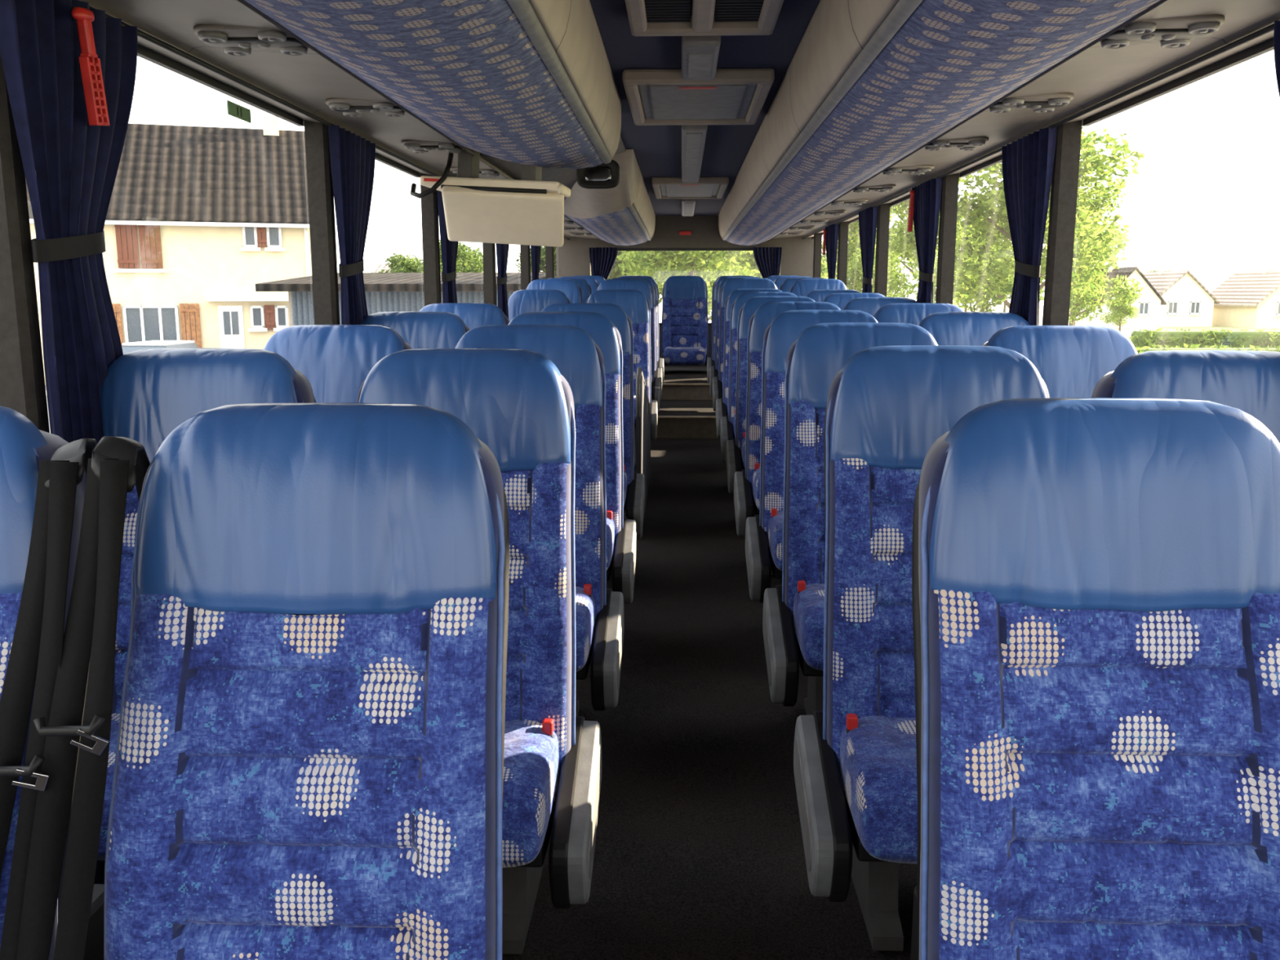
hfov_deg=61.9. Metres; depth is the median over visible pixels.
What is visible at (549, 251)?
trim
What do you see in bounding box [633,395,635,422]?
seat cushion
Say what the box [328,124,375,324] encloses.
curtain
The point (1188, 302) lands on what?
house
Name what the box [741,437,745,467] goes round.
seat cushion
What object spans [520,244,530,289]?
trim
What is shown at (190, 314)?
shutter
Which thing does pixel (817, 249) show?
trim
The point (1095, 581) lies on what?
seat
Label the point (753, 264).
tree
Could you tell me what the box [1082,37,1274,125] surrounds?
window
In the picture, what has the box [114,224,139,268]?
shutter
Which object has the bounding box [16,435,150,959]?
belt
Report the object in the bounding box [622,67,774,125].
roof hatch
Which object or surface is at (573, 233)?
panel
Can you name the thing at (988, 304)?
tree
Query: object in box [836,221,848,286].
trim
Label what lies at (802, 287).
seat
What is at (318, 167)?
trim
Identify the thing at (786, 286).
seat
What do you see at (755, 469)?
seat cushion
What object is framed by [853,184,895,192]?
panel
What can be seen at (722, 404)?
seat
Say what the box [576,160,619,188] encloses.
mirror
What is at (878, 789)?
seat cushion
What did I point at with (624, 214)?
luggage rack
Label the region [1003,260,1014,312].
tree
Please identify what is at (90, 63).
hammer
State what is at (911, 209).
hammer
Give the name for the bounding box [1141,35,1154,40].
reading lamp
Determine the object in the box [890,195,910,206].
window
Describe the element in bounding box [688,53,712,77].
diffuser
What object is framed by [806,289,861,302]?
seat
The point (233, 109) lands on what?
window sticker
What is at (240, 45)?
reading lamp
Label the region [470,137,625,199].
trim
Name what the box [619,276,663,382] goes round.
seat
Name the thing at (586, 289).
seat
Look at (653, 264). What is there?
tree
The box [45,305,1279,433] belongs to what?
ground
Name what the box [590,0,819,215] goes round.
ceiling
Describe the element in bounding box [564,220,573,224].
panel
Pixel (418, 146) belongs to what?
panel
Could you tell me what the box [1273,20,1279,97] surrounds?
curtain
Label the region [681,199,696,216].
ceiling lamp
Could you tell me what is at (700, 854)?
floor
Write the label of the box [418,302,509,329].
seat
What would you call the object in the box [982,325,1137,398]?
seat
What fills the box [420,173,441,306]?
trim
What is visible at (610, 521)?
seat cushion
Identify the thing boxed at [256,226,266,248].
shutter
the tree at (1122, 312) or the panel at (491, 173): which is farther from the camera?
the tree at (1122, 312)
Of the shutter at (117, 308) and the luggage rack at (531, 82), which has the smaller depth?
the luggage rack at (531, 82)
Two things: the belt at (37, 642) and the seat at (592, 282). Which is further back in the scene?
the seat at (592, 282)
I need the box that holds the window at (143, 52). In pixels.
[137,44,303,126]
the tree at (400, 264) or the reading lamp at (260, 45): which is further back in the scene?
the tree at (400, 264)
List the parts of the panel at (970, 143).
control plate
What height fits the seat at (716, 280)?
0.892 m
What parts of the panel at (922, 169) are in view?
control plate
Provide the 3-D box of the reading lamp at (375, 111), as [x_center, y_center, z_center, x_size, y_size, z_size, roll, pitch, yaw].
[-0.813,-1.131,3.268,0.028,0.011,0.028,0,10,2]
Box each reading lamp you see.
[238,43,251,48]
[257,43,270,48]
[355,109,364,113]
[370,109,379,113]
[1016,105,1026,108]
[1031,105,1040,108]
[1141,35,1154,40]
[1161,35,1175,39]
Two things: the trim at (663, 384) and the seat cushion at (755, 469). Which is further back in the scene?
the trim at (663, 384)
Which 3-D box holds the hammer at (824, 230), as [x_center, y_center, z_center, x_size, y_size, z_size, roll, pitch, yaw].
[1.554,-2.003,8.983,0.025,0.213,0.081,0,10,2]
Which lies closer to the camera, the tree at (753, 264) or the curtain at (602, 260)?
the curtain at (602, 260)
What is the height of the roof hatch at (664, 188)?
0.050 m
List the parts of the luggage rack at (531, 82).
grip rail, panel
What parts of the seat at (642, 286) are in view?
backrest, armrest, armrest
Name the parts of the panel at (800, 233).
panel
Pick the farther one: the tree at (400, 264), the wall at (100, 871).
the tree at (400, 264)
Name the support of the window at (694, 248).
in the wall at (572, 259)
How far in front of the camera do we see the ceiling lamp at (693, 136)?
5.65 m
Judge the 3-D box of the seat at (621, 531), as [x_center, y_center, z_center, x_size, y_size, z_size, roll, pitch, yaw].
[-0.274,0.007,3.800,0.517,1.192,0.617,0,10,2]
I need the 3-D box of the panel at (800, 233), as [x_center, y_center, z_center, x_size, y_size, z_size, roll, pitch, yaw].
[1.434,-2.339,10.121,0.230,0.027,0.220,0,10,2]
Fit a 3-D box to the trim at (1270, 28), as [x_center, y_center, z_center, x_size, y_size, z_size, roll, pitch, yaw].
[1.437,-1.384,4.680,0.014,0.014,13.000,0,10,2]
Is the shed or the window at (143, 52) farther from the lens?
the shed
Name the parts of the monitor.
knob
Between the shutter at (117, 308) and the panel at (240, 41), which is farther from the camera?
the shutter at (117, 308)
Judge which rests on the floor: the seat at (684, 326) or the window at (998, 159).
the seat at (684, 326)
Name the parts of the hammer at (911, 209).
handle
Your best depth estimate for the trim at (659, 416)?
8.46 m
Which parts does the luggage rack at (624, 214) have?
underside panel, grip rail, panel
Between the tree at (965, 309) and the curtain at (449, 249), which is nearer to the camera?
the curtain at (449, 249)
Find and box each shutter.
[111,303,123,346]
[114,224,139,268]
[137,225,163,268]
[179,303,201,347]
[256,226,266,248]
[264,305,275,329]
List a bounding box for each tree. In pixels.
[377,253,423,272]
[439,240,483,272]
[515,245,556,277]
[555,250,676,303]
[616,250,759,320]
[683,250,762,302]
[728,250,836,279]
[821,211,912,297]
[835,247,906,297]
[874,173,999,306]
[933,125,1145,308]
[937,219,1044,311]
[953,258,967,311]
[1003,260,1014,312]
[1040,182,1143,325]
[1099,291,1140,331]
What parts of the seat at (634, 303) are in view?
backrest, leg, armrest, armrest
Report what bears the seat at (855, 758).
on the floor
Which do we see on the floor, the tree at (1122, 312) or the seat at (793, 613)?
the seat at (793, 613)
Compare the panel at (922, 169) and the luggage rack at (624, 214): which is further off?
the luggage rack at (624, 214)
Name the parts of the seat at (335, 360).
backrest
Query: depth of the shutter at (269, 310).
33.46 m
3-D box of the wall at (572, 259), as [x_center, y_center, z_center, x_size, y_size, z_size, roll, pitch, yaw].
[0.476,-1.584,11.367,2.720,2.520,0.060,0,10,2]
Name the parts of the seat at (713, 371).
armrest, armrest, backrest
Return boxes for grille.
[644,0,690,22]
[714,0,764,22]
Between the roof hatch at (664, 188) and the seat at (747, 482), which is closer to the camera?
the seat at (747, 482)
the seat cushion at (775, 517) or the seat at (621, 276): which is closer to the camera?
the seat cushion at (775, 517)
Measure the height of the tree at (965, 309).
6.201 m
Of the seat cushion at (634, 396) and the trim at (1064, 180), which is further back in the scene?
the seat cushion at (634, 396)
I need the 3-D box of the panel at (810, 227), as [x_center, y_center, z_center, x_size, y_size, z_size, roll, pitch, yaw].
[1.401,-2.187,9.255,0.230,0.027,0.220,0,10,2]
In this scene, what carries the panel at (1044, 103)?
attached to the wall at (1272, 37)
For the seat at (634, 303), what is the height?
1.192 m
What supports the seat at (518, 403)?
on the floor
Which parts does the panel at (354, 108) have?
control plate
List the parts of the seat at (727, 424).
armrest, armrest, backrest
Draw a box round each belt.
[0,438,97,959]
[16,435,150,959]
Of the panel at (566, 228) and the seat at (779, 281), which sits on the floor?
the seat at (779, 281)
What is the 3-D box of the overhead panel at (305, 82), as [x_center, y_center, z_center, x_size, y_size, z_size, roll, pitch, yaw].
[-0.866,-1.411,4.780,0.440,0.052,13.030,0,10,2]
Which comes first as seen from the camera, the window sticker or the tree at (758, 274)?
the window sticker
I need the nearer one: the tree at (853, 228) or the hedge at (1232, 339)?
the hedge at (1232, 339)
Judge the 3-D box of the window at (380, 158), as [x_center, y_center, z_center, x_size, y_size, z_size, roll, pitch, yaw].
[-1.110,-0.800,4.526,0.018,1.135,1.620,0,10,2]
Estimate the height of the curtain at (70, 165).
1.115 m
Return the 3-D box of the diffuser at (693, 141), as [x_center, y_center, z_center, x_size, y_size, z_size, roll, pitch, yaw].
[0.299,-1.826,6.120,0.076,0.007,2.200,0,10,2]
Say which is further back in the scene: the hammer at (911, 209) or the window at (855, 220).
the window at (855, 220)
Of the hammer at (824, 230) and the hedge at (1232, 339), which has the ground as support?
the hedge at (1232, 339)
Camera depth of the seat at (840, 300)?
6.37 m
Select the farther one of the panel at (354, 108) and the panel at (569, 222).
the panel at (569, 222)
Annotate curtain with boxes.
[0,0,137,444]
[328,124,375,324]
[436,190,458,302]
[495,243,509,318]
[530,245,541,281]
[589,247,617,279]
[752,247,782,278]
[825,223,839,279]
[858,206,878,293]
[911,177,942,302]
[1001,126,1057,325]
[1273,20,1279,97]
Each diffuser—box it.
[684,133,702,182]
[684,202,693,216]
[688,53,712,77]
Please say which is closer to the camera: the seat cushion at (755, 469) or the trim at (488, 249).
the seat cushion at (755, 469)
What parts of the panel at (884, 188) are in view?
control plate, panel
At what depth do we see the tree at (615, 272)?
34.36 m
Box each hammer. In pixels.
[71,6,109,125]
[822,229,826,254]
[907,190,915,231]
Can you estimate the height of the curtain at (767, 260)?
1.030 m
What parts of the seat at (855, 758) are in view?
armrest, armrest, seat frame, leg, backrest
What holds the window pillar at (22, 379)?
attached to the wall at (100, 871)
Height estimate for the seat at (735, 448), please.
1.192 m
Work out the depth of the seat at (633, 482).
4.69 m
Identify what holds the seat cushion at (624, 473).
on the seat at (633, 482)
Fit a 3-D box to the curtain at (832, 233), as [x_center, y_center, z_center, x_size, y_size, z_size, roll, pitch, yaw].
[1.599,-1.569,8.979,0.058,1.115,0.500,0,10,2]
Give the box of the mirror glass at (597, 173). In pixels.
[584,165,611,182]
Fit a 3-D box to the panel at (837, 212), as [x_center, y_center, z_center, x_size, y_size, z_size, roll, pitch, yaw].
[1.333,-1.884,7.522,0.230,0.027,0.220,0,10,2]
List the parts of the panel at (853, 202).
control plate, panel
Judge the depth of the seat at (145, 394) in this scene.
2.15 m
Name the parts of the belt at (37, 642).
tongue plate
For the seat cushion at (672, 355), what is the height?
0.168 m
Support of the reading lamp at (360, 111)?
on the panel at (354, 108)
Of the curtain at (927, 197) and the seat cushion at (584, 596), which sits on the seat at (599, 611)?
the seat cushion at (584, 596)
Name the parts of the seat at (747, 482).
armrest, armrest, backrest, seat frame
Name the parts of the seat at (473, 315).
backrest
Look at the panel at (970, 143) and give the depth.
4.00 m
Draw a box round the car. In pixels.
[121,340,198,355]
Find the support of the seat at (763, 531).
on the floor
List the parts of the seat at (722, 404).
armrest, armrest, backrest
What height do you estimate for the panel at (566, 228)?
0.027 m
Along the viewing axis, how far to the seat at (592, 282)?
9.90 m
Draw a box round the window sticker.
[226,100,251,123]
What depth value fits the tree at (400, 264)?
55.13 m
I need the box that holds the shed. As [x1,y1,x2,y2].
[255,272,555,326]
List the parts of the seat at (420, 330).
backrest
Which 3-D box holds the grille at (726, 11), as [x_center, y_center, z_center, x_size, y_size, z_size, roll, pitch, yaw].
[0.264,-1.270,2.714,0.125,0.025,0.800,0,10,2]
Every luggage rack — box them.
[244,0,621,168]
[564,149,655,245]
[718,0,1159,245]
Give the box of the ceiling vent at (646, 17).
[624,0,783,36]
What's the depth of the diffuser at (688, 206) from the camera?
9.55 m
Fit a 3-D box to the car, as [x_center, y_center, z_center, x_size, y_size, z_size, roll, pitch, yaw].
[-12.982,-2.939,28.388,1.680,1.420,3.900,0,10,2]
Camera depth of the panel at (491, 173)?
4.93 m
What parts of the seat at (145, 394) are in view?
backrest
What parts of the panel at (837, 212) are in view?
control plate, panel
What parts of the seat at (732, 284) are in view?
armrest, armrest, backrest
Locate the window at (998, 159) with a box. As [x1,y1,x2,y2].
[959,155,1001,177]
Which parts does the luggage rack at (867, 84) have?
panel, grip rail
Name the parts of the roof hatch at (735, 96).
panel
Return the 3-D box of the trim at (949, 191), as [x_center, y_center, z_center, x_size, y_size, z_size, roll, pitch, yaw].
[1.518,-0.940,5.323,0.072,1.175,0.076,0,10,2]
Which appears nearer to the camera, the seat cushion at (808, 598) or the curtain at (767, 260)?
the seat cushion at (808, 598)
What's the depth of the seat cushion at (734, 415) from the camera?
6.28 m
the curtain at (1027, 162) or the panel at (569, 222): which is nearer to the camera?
the curtain at (1027, 162)
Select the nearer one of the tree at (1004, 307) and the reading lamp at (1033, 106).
the reading lamp at (1033, 106)
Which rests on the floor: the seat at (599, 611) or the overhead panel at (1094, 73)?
the seat at (599, 611)
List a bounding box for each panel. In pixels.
[193,24,308,56]
[325,97,405,117]
[400,139,462,153]
[450,166,499,177]
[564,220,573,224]
[564,226,583,230]
[568,231,591,235]
[780,231,804,235]
[789,225,815,230]
[800,218,829,223]
[813,209,846,215]
[831,198,867,205]
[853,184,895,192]
[883,164,933,175]
[924,136,988,151]
[989,92,1074,113]
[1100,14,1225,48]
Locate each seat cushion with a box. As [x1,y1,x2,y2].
[97,713,119,860]
[502,719,559,867]
[575,586,595,671]
[606,517,614,569]
[623,472,626,506]
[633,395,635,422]
[663,346,706,364]
[733,414,735,437]
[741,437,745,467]
[751,466,759,509]
[768,511,782,570]
[793,583,824,671]
[840,715,917,863]
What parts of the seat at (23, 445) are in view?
seat frame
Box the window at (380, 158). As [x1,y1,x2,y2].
[375,153,419,177]
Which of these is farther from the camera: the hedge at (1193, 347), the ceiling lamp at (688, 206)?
the hedge at (1193, 347)
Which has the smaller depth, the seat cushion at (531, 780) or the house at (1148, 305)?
the seat cushion at (531, 780)
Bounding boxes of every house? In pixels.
[25,115,311,385]
[371,263,395,272]
[1068,258,1166,328]
[1142,262,1219,326]
[1210,261,1279,328]
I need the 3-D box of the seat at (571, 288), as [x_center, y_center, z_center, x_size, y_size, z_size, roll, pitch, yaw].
[-0.674,-1.074,8.097,0.472,0.892,0.617,0,10,2]
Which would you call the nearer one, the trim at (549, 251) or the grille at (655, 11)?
the grille at (655, 11)
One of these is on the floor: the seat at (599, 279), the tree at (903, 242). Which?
the seat at (599, 279)
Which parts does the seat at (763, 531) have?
armrest, armrest, backrest, seat frame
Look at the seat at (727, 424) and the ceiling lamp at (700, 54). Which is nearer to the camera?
the ceiling lamp at (700, 54)
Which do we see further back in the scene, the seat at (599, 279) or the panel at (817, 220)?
the seat at (599, 279)
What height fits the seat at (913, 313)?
1.192 m
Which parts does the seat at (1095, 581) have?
seat frame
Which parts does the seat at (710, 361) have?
armrest, armrest, backrest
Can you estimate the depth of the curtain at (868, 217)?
7.08 m
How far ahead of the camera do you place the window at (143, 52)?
2.90 m
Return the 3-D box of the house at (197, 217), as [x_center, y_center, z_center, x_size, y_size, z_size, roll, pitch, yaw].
[-17.616,-7.801,35.341,13.450,8.600,8.720,-3,10,-18]
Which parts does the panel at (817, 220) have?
panel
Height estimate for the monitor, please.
0.459 m
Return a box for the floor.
[502,365,917,959]
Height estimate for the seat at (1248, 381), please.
1.192 m
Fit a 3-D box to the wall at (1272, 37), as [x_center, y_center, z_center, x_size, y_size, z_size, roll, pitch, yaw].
[1.553,-0.421,4.869,0.060,2.570,13.050,0,10,2]
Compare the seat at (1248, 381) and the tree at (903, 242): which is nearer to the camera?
the seat at (1248, 381)
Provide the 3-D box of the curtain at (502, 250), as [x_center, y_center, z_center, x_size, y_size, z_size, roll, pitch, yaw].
[-0.901,-1.239,7.092,0.058,1.115,0.490,0,10,2]
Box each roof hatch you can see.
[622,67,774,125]
[651,177,728,199]
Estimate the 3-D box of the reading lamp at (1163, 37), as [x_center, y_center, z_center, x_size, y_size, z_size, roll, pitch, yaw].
[1.152,-0.966,2.326,0.028,0.011,0.028,0,10,2]
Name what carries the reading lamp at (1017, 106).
on the panel at (1044, 103)
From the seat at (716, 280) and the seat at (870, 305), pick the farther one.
the seat at (716, 280)
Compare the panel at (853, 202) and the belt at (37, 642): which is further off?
the panel at (853, 202)
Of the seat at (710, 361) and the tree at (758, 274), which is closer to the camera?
the seat at (710, 361)
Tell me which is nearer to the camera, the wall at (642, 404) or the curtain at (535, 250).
the wall at (642, 404)
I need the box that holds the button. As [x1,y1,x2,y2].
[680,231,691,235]
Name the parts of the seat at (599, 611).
backrest, leg, seat frame, armrest, armrest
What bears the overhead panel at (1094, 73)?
attached to the wall at (1272, 37)
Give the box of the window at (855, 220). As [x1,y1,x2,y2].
[848,204,890,223]
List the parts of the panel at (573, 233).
panel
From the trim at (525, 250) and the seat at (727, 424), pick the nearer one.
the seat at (727, 424)
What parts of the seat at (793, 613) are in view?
armrest, armrest, seat frame, leg, backrest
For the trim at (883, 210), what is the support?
attached to the wall at (1272, 37)
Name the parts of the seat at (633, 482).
backrest, armrest, armrest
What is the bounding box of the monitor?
[410,150,570,247]
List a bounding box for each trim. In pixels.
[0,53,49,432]
[75,0,569,239]
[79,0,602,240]
[303,120,339,324]
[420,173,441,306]
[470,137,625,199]
[482,242,496,305]
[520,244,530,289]
[545,246,554,279]
[657,415,715,418]
[662,382,709,385]
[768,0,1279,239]
[801,23,1274,239]
[813,232,822,277]
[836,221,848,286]
[874,203,890,297]
[935,173,959,304]
[1042,120,1082,325]
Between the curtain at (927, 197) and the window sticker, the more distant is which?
the curtain at (927, 197)
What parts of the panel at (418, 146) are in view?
control plate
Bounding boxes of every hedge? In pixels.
[1128,327,1279,347]
[1134,342,1279,353]
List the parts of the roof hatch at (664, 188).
panel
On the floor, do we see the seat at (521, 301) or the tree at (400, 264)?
the seat at (521, 301)
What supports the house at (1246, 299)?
on the ground
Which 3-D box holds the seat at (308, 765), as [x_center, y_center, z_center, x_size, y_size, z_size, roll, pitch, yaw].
[-0.375,0.530,1.213,0.517,1.192,0.617,0,10,2]
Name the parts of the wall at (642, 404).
handrail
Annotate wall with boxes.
[93,43,420,884]
[555,215,813,358]
[635,366,650,539]
[850,37,1272,220]
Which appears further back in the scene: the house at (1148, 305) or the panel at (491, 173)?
the house at (1148, 305)
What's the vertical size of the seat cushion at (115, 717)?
0.168 m
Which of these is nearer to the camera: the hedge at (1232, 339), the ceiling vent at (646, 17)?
the ceiling vent at (646, 17)
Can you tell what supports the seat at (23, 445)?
on the floor
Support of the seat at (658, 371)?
on the floor
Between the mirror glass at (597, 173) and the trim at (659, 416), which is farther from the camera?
the trim at (659, 416)
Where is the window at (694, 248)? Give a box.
[617,247,752,325]
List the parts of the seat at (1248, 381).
backrest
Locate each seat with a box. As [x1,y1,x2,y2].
[0,405,104,959]
[97,347,315,860]
[103,402,509,959]
[263,324,412,403]
[355,348,601,954]
[360,311,470,349]
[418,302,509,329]
[453,324,624,715]
[507,289,569,321]
[507,311,636,603]
[525,279,582,302]
[541,302,644,538]
[547,277,591,302]
[560,276,599,293]
[572,275,604,284]
[586,289,657,466]
[595,279,660,412]
[612,277,662,397]
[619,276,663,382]
[621,275,657,283]
[661,275,708,365]
[706,275,752,382]
[709,276,761,396]
[711,275,737,356]
[711,278,777,411]
[715,288,782,437]
[720,291,796,462]
[725,295,815,516]
[733,301,840,574]
[745,309,877,603]
[762,322,937,715]
[766,275,790,282]
[773,275,811,289]
[779,277,822,292]
[790,278,847,296]
[793,345,1049,951]
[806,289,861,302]
[822,293,885,310]
[842,297,917,316]
[873,302,963,325]
[910,397,1279,959]
[918,311,1030,346]
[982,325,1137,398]
[1091,350,1279,443]
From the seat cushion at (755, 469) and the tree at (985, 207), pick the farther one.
the tree at (985, 207)
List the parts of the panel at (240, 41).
control plate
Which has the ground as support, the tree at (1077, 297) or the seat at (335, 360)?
the tree at (1077, 297)
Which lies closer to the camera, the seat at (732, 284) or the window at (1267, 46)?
the window at (1267, 46)
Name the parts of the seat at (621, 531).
seat frame, backrest, armrest, armrest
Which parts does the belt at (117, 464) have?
tongue plate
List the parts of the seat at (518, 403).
backrest, leg, seat frame, armrest, armrest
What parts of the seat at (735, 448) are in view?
armrest, armrest, backrest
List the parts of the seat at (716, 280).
backrest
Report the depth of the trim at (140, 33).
2.82 m
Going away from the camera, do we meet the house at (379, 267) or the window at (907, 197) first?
the window at (907, 197)
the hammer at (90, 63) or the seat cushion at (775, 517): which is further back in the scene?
the seat cushion at (775, 517)
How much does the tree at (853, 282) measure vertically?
4.051 m
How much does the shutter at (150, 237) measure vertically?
1.450 m
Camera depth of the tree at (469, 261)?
47.96 m
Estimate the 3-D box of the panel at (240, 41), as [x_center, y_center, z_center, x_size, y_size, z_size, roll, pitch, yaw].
[-0.868,-0.987,2.401,0.230,0.027,0.220,0,10,2]
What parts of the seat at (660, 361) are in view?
backrest, armrest, armrest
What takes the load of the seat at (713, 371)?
on the floor
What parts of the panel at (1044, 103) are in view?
control plate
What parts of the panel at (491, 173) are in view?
panel, control plate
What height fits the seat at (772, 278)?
0.892 m
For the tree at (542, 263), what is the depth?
42.57 m
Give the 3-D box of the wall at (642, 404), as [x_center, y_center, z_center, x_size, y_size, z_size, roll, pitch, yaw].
[0.025,-0.274,6.172,0.024,0.858,1.770,0,10,2]
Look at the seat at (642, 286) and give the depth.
8.15 m
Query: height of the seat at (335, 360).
1.192 m
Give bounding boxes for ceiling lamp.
[681,35,720,80]
[681,124,707,182]
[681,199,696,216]
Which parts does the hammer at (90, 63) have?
handle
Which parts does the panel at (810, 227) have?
panel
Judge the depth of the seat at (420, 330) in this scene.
3.87 m
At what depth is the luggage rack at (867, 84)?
2.79 m
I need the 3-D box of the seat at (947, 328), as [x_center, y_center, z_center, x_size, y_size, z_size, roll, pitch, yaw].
[1.189,0.019,3.725,0.472,1.192,0.617,0,10,2]
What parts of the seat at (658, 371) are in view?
backrest, armrest, armrest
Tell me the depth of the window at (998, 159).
4.82 m

